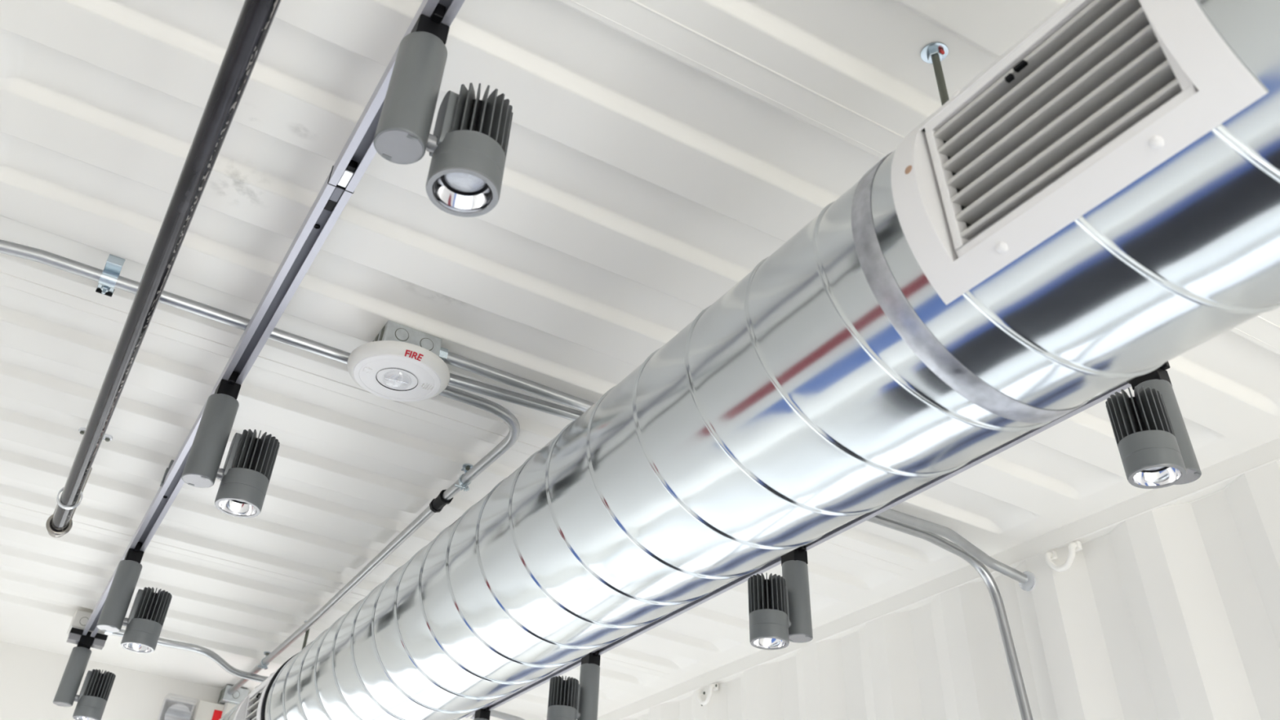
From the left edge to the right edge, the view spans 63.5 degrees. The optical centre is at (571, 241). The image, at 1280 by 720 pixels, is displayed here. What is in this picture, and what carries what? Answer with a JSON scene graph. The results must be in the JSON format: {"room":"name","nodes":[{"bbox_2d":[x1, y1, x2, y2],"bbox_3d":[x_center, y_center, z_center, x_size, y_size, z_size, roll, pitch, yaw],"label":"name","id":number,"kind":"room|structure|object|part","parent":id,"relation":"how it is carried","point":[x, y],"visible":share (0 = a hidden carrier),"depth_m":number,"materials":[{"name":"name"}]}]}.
{"room":"shipping container interior","nodes":[
{"label":"shipping container interior","id":0,"kind":"room"},
{"bbox_2d":[0,640,222,719],"bbox_3d":[-1.248,2.528,2.920,2.210,2.400,0.060,22,-42,-19],"label":"wall","id":1,"kind":"structure","parent":0,"point":[30,678],"depth_m":3.41,"materials":[{"name":"paint"}]},
{"bbox_2d":[157,697,224,719],"bbox_3d":[-1.122,1.712,3.508,0.583,0.222,0.098,22,-42,-19],"label":"exit sign","id":2,"kind":"object","parent":1,"relation":"attached to","point":[204,710],"visible":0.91,"depth_m":3.50,"materials":[{"name":"white plastic"}]},
{"bbox_2d":[157,697,194,719],"bbox_3d":[-1.329,1.616,3.438,0.107,0.174,0.098,22,-42,-19],"label":"lamp","id":3,"kind":"object","parent":2,"relation":"attached to","point":[180,710],"depth_m":3.44,"materials":[{"name":"white plastic"}]},
{"bbox_2d":[221,702,236,717],"bbox_3d":[-1.158,1.634,3.566,0.105,0.060,0.064,22,-42,-19],"label":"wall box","id":4,"kind":"object","parent":1,"relation":"attached to","point":[228,706],"visible":0.28,"depth_m":3.53,"materials":[{"name":"white"}]},
{"bbox_2d":[0,0,1279,719],"bbox_3d":[0.306,-0.037,1.485,2.160,0.022,6.150,22,-42,-19],"label":"ceiling","id":5,"kind":"structure","parent":0,"point":[659,152],"depth_m":1.65,"materials":[{"name":"paint"}]},
{"bbox_2d":[56,426,112,509],"bbox_3d":[-1.003,0.467,2.107,0.069,0.169,0.021,22,-42,-19],"label":"hanger","id":6,"kind":"object","parent":5,"relation":"hanging from","point":[107,437],"visible":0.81,"depth_m":2.07,"materials":[{"name":"silver metal"}]},
{"bbox_2d":[45,0,281,537],"bbox_3d":[-0.573,-0.004,1.476,0.051,0.175,2.215,22,-42,-19],"label":"pipe","id":7,"kind":"object","parent":6,"relation":"hanging from","point":[255,18],"visible":1,"depth_m":1.33,"materials":[{"name":"grey metal"}]},
{"bbox_2d":[66,609,105,635],"bbox_3d":[-1.452,1.155,3.097,0.098,0.048,0.099,22,-42,-19],"label":"junction box","id":8,"kind":"object","parent":5,"relation":"attached to","point":[79,620],"visible":0.44,"depth_m":3.06,"materials":[{"name":"white"}]},
{"bbox_2d":[217,684,248,704],"bbox_3d":[-1.175,1.581,3.575,0.081,0.050,0.081,22,-42,-19],"label":"junction box","id":9,"kind":"object","parent":5,"relation":"attached to","point":[238,695],"visible":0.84,"depth_m":3.54,"materials":[{"name":"grey metal"}]},
{"bbox_2d":[0,239,519,694],"bbox_3d":[-1.077,0.782,2.577,1.051,0.057,2.358,22,-42,-19],"label":"conduit","id":10,"kind":"object","parent":5,"relation":"attached to","point":[445,497],"visible":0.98,"depth_m":1.87,"materials":[{"name":"metal"}]},
{"bbox_2d":[95,253,125,297],"bbox_3d":[-0.754,0.060,1.682,0.026,0.041,0.072,22,-42,-19],"label":"strap","id":11,"kind":"object","parent":10,"relation":"attached to","point":[111,272],"visible":1,"depth_m":1.67,"materials":[{"name":"silver metal"}]},
{"bbox_2d":[257,651,271,669],"bbox_3d":[-0.963,1.317,3.238,0.033,0.046,0.035,22,-42,-19],"label":"clamp","id":12,"kind":"object","parent":10,"relation":"on","point":[266,653],"visible":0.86,"depth_m":3.24,"materials":[{"name":"silver metal"}]},
{"bbox_2d":[66,0,465,649],"bbox_3d":[-0.672,0.313,1.939,0.103,0.093,3.195,22,-42,-19],"label":"track","id":13,"kind":"object","parent":5,"relation":"attached to","point":[358,151],"visible":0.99,"depth_m":1.55,"materials":[{"name":"silver metal"}]},
{"bbox_2d":[53,631,115,719],"bbox_3d":[-1.407,1.270,3.005,0.140,0.223,0.077,22,-42,-19],"label":"track spotlight","id":14,"kind":"object","parent":13,"relation":"hanging from","point":[92,699],"visible":0.98,"depth_m":2.97,"materials":[{"name":"grey metal"}]},
{"bbox_2d":[83,669,115,701],"bbox_3d":[-1.377,1.298,3.004,0.069,0.074,0.077,22,-42,-19],"label":"sink","id":15,"kind":"object","parent":14,"relation":"in","point":[97,685],"depth_m":2.98,"materials":[{"name":"grey metal"}]},
{"bbox_2d":[96,542,172,653],"bbox_3d":[-1.019,0.839,2.433,0.140,0.223,0.077,22,-42,-19],"label":"track spotlight","id":16,"kind":"object","parent":13,"relation":"hanging from","point":[144,622],"visible":1,"depth_m":2.40,"materials":[{"name":"grey metal"}]},
{"bbox_2d":[133,586,172,626],"bbox_3d":[-0.990,0.867,2.432,0.069,0.074,0.077,22,-42,-19],"label":"sink","id":17,"kind":"object","parent":16,"relation":"in","point":[150,607],"depth_m":2.41,"materials":[{"name":"grey metal"}]},
{"bbox_3d":[-0.865,0.532,2.218,0.035,0.032,2.323,22,-42,-19],"label":"rail","id":18,"kind":"part","parent":13,"relation":"part of","materials":[{"name":"silver metal"}]},
{"bbox_2d":[181,371,279,517],"bbox_3d":[-0.578,0.349,1.782,0.140,0.223,0.077,22,-42,-19],"label":"track spotlight","id":19,"kind":"object","parent":13,"relation":"hanging from","point":[245,476],"visible":1,"depth_m":1.74,"materials":[{"name":"grey metal"}]},
{"bbox_2d":[231,429,279,481],"bbox_3d":[-0.549,0.377,1.781,0.069,0.074,0.077,22,-42,-19],"label":"sink","id":20,"kind":"object","parent":19,"relation":"in","point":[253,457],"depth_m":1.76,"materials":[{"name":"grey metal"}]},
{"bbox_3d":[-0.321,-0.064,1.407,0.012,0.002,0.031,22,-42,-19],"label":"plate","id":21,"kind":"part","parent":13,"relation":"part of","materials":[{"name":"grey metal"}]},
{"bbox_3d":[-0.303,-0.084,1.380,0.012,0.003,0.034,22,-42,-19],"label":"contact plate","id":22,"kind":"part","parent":13,"relation":"part of","materials":[{"name":"white"}]},
{"bbox_3d":[-0.111,-0.305,1.106,0.035,0.032,0.837,22,-42,-19],"label":"rail","id":23,"kind":"part","parent":13,"relation":"part of","materials":[{"name":"silver metal"}]},
{"bbox_2d":[373,3,513,217],"bbox_3d":[-0.133,-0.146,1.125,0.140,0.223,0.077,22,-42,-19],"label":"track spotlight","id":24,"kind":"object","parent":13,"relation":"hanging from","point":[468,145],"visible":1,"depth_m":1.08,"materials":[{"name":"grey metal"}]},
{"bbox_2d":[451,82,513,159],"bbox_3d":[-0.103,-0.118,1.123,0.069,0.074,0.077,22,-42,-19],"label":"sink","id":25,"kind":"object","parent":24,"relation":"in","point":[486,121],"depth_m":1.10,"materials":[{"name":"grey metal"}]},
{"bbox_2d":[302,620,314,648],"bbox_3d":[-0.768,1.172,2.942,0.036,0.166,0.032,22,-42,-19],"label":"rod","id":26,"kind":"object","parent":5,"relation":"hanging from","point":[308,630],"visible":0.29,"depth_m":2.96,"materials":[{"name":"grey metal"}]},
{"bbox_3d":[-0.768,1.171,2.943,0.010,0.164,0.009,22,-42,-19],"label":"rod","id":27,"kind":"part","parent":26,"relation":"part of","materials":[{"name":"grey metal"}]},
{"bbox_2d":[372,320,442,356],"bbox_3d":[-0.294,0.199,1.786,0.102,0.057,0.102,22,-42,-19],"label":"junction box","id":28,"kind":"object","parent":5,"relation":"attached to","point":[391,331],"visible":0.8,"depth_m":1.76,"materials":[{"name":"grey metal"}]},
{"bbox_2d":[347,340,449,401],"bbox_3d":[-0.297,0.232,1.754,0.176,0.036,0.176,22,-42,-19],"label":"fire alarm","id":29,"kind":"object","parent":28,"relation":"attached to","point":[391,370],"visible":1,"depth_m":1.73,"materials":[{"name":"white plastic"}]},
{"bbox_2d":[454,463,473,491],"bbox_3d":[-0.221,0.490,2.140,0.033,0.046,0.035,22,-42,-19],"label":"clamp","id":30,"kind":"object","parent":5,"relation":"attached to","point":[466,467],"visible":0.78,"depth_m":2.14,"materials":[{"name":"silver metal"}]},
{"bbox_2d":[464,382,1131,719],"bbox_3d":[0.276,0.854,2.506,0.040,0.070,2.617,22,-42,-19],"label":"track","id":31,"kind":"object","parent":5,"relation":"attached to","point":[776,562],"visible":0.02,"depth_m":2.15,"materials":[{"name":"silver metal"}]},
{"bbox_2d":[473,706,490,719],"bbox_3d":[-0.333,1.574,3.250,0.140,0.223,0.077,22,-42,-19],"label":"track spotlight","id":32,"kind":"object","parent":31,"relation":"hanging from","point":[480,714],"visible":0.86,"depth_m":3.30,"materials":[{"name":"black plastic"}]},
{"bbox_2d":[546,649,600,719],"bbox_3d":[0.007,1.192,2.743,0.140,0.223,0.077,22,-42,-19],"label":"track spotlight","id":33,"kind":"object","parent":31,"relation":"hanging from","point":[568,700],"visible":0.97,"depth_m":2.71,"materials":[{"name":"grey metal"}]},
{"bbox_2d":[547,675,578,710],"bbox_3d":[-0.026,1.195,2.719,0.069,0.074,0.077,22,-42,-19],"label":"sink","id":34,"kind":"object","parent":33,"relation":"in","point":[563,695],"depth_m":2.70,"materials":[{"name":"grey metal"}]},
{"bbox_2d":[747,545,813,649],"bbox_3d":[0.426,0.720,2.116,0.140,0.223,0.077,22,-42,-19],"label":"track spotlight","id":35,"kind":"object","parent":31,"relation":"hanging from","point":[780,614],"visible":0.98,"depth_m":2.07,"materials":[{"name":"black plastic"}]},
{"bbox_2d":[747,573,787,615],"bbox_3d":[0.394,0.723,2.092,0.069,0.074,0.077,22,-42,-19],"label":"sink","id":36,"kind":"object","parent":35,"relation":"in","point":[769,597],"depth_m":2.07,"materials":[{"name":"grey metal"}]},
{"bbox_2d":[1105,360,1201,488],"bbox_3d":[0.842,0.256,1.506,0.136,0.216,0.074,27,-44,-24],"label":"track spotlight","id":37,"kind":"object","parent":31,"relation":"hanging from","point":[1156,450],"visible":1,"depth_m":1.46,"materials":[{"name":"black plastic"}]},
{"bbox_2d":[1105,386,1175,444],"bbox_3d":[0.813,0.257,1.480,0.070,0.072,0.074,22,-42,-19],"label":"sink","id":38,"kind":"object","parent":37,"relation":"in","point":[1144,416],"depth_m":1.46,"materials":[{"name":"grey metal"}]},
{"bbox_2d":[920,41,949,105],"bbox_3d":[0.432,-0.157,1.192,0.036,0.186,0.032,22,-42,-19],"label":"rod","id":39,"kind":"object","parent":5,"relation":"hanging from","point":[933,53],"visible":0.52,"depth_m":1.24,"materials":[{"name":"grey metal"}]},
{"bbox_2d":[219,0,1279,719],"bbox_3d":[-0.025,0.519,1.688,0.314,0.314,4.180,22,-42,-19],"label":"spiral duct","id":40,"kind":"object","parent":39,"relation":"hanging from","point":[833,382],"visible":0.91,"depth_m":1.09,"materials":[{"name":"grey metal"}]},
{"bbox_2d":[233,668,278,719],"bbox_3d":[-0.791,1.212,2.612,0.073,0.202,0.297,22,-42,-19],"label":"air register","id":41,"kind":"object","parent":40,"relation":"attached to","point":[250,708],"visible":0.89,"depth_m":2.68,"materials":[{"name":"paint"}]},
{"bbox_3d":[-0.798,1.209,2.609,0.014,0.158,0.229,19,-41,-22],"label":"grille frame","id":42,"kind":"part","parent":41,"relation":"part of","materials":[{"name":"paint"}]},
{"bbox_2d":[890,0,1267,305],"bbox_3d":[0.402,-0.103,0.865,0.073,0.202,0.297,22,-42,-19],"label":"air register","id":43,"kind":"object","parent":40,"relation":"attached to","point":[1098,95],"visible":0.99,"depth_m":0.85,"materials":[{"name":"paint"}]},
{"bbox_2d":[904,164,911,173],"bbox_3d":[0.312,-0.066,0.956,0.002,0.010,0.010,21,-42,-18],"label":"screw","id":44,"kind":"object","parent":43,"relation":"attached to","point":[908,168],"depth_m":0.96,"materials":[{"name":"beige metal"}]},
{"bbox_3d":[0.387,-0.148,0.899,0.006,0.008,0.022,19,-41,-22],"label":"damper lever","id":45,"kind":"part","parent":43,"relation":"part of","materials":[{"name":"black plastic"}]},
{"bbox_3d":[0.395,-0.105,0.862,0.014,0.158,0.229,19,-41,-22],"label":"grille frame","id":46,"kind":"part","parent":43,"relation":"part of","materials":[{"name":"paint"}]},
{"bbox_2d":[920,41,948,63],"bbox_3d":[0.439,-0.228,1.250,0.032,0.002,0.032,22,-42,-19],"label":"washer","id":47,"kind":"object","parent":39,"relation":"in","point":[932,51],"depth_m":1.24,"materials":[{"name":"silver metal"}]},
{"bbox_3d":[0.433,-0.158,1.193,0.010,0.184,0.009,22,-42,-19],"label":"rod","id":48,"kind":"part","parent":39,"relation":"part of","materials":[{"name":"grey metal"}]},
{"bbox_2d":[622,460,1279,719],"bbox_3d":[1.173,1.290,1.077,0.029,2.345,6.150,22,-42,-19],"label":"wall","id":49,"kind":"structure","parent":0,"point":[1173,613],"depth_m":2.02,"materials":[{"name":"paint"}]},
{"bbox_2d":[104,629,524,719],"bbox_3d":[-0.739,1.746,3.146,1.596,0.768,0.104,21,-42,-18],"label":"conduit","id":50,"kind":"object","parent":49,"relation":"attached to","point":[205,651],"visible":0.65,"depth_m":3.21,"materials":[{"name":"metal"}]},
{"bbox_2d":[696,683,718,706],"bbox_3d":[0.398,1.333,3.027,0.028,0.055,0.089,22,-42,-19],"label":"hook","id":51,"kind":"object","parent":49,"relation":"attached to","point":[714,686],"visible":1,"depth_m":3.02,"materials":[{"name":"paint"}]},
{"bbox_2d":[439,346,1035,591],"bbox_3d":[0.370,0.463,1.983,1.393,0.093,0.052,22,-42,-19],"label":"conduit","id":52,"kind":"object","parent":49,"relation":"attached to","point":[1026,580],"visible":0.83,"depth_m":1.87,"materials":[{"name":"metal"}]},
{"bbox_2d":[448,373,1033,719],"bbox_3d":[0.288,0.940,1.641,1.365,1.266,0.042,21,-42,-19],"label":"conduit","id":53,"kind":"object","parent":49,"relation":"attached to","point":[455,380],"visible":0.48,"depth_m":2.10,"materials":[{"name":"metal"}]},
{"bbox_2d":[597,437,1279,719],"bbox_3d":[1.275,0.371,1.839,0.061,0.058,6.150,22,-42,-19],"label":"trim","id":54,"kind":"structure","parent":49,"relation":"attached to","point":[1215,478],"depth_m":2.28,"materials":[{"name":"paint"}]},
{"bbox_2d":[1044,540,1082,572],"bbox_3d":[1.013,0.655,2.127,0.028,0.055,0.081,22,-42,-19],"label":"hook","id":55,"kind":"object","parent":49,"relation":"attached to","point":[1075,546],"visible":1,"depth_m":2.11,"materials":[{"name":"paint"}]}
]}

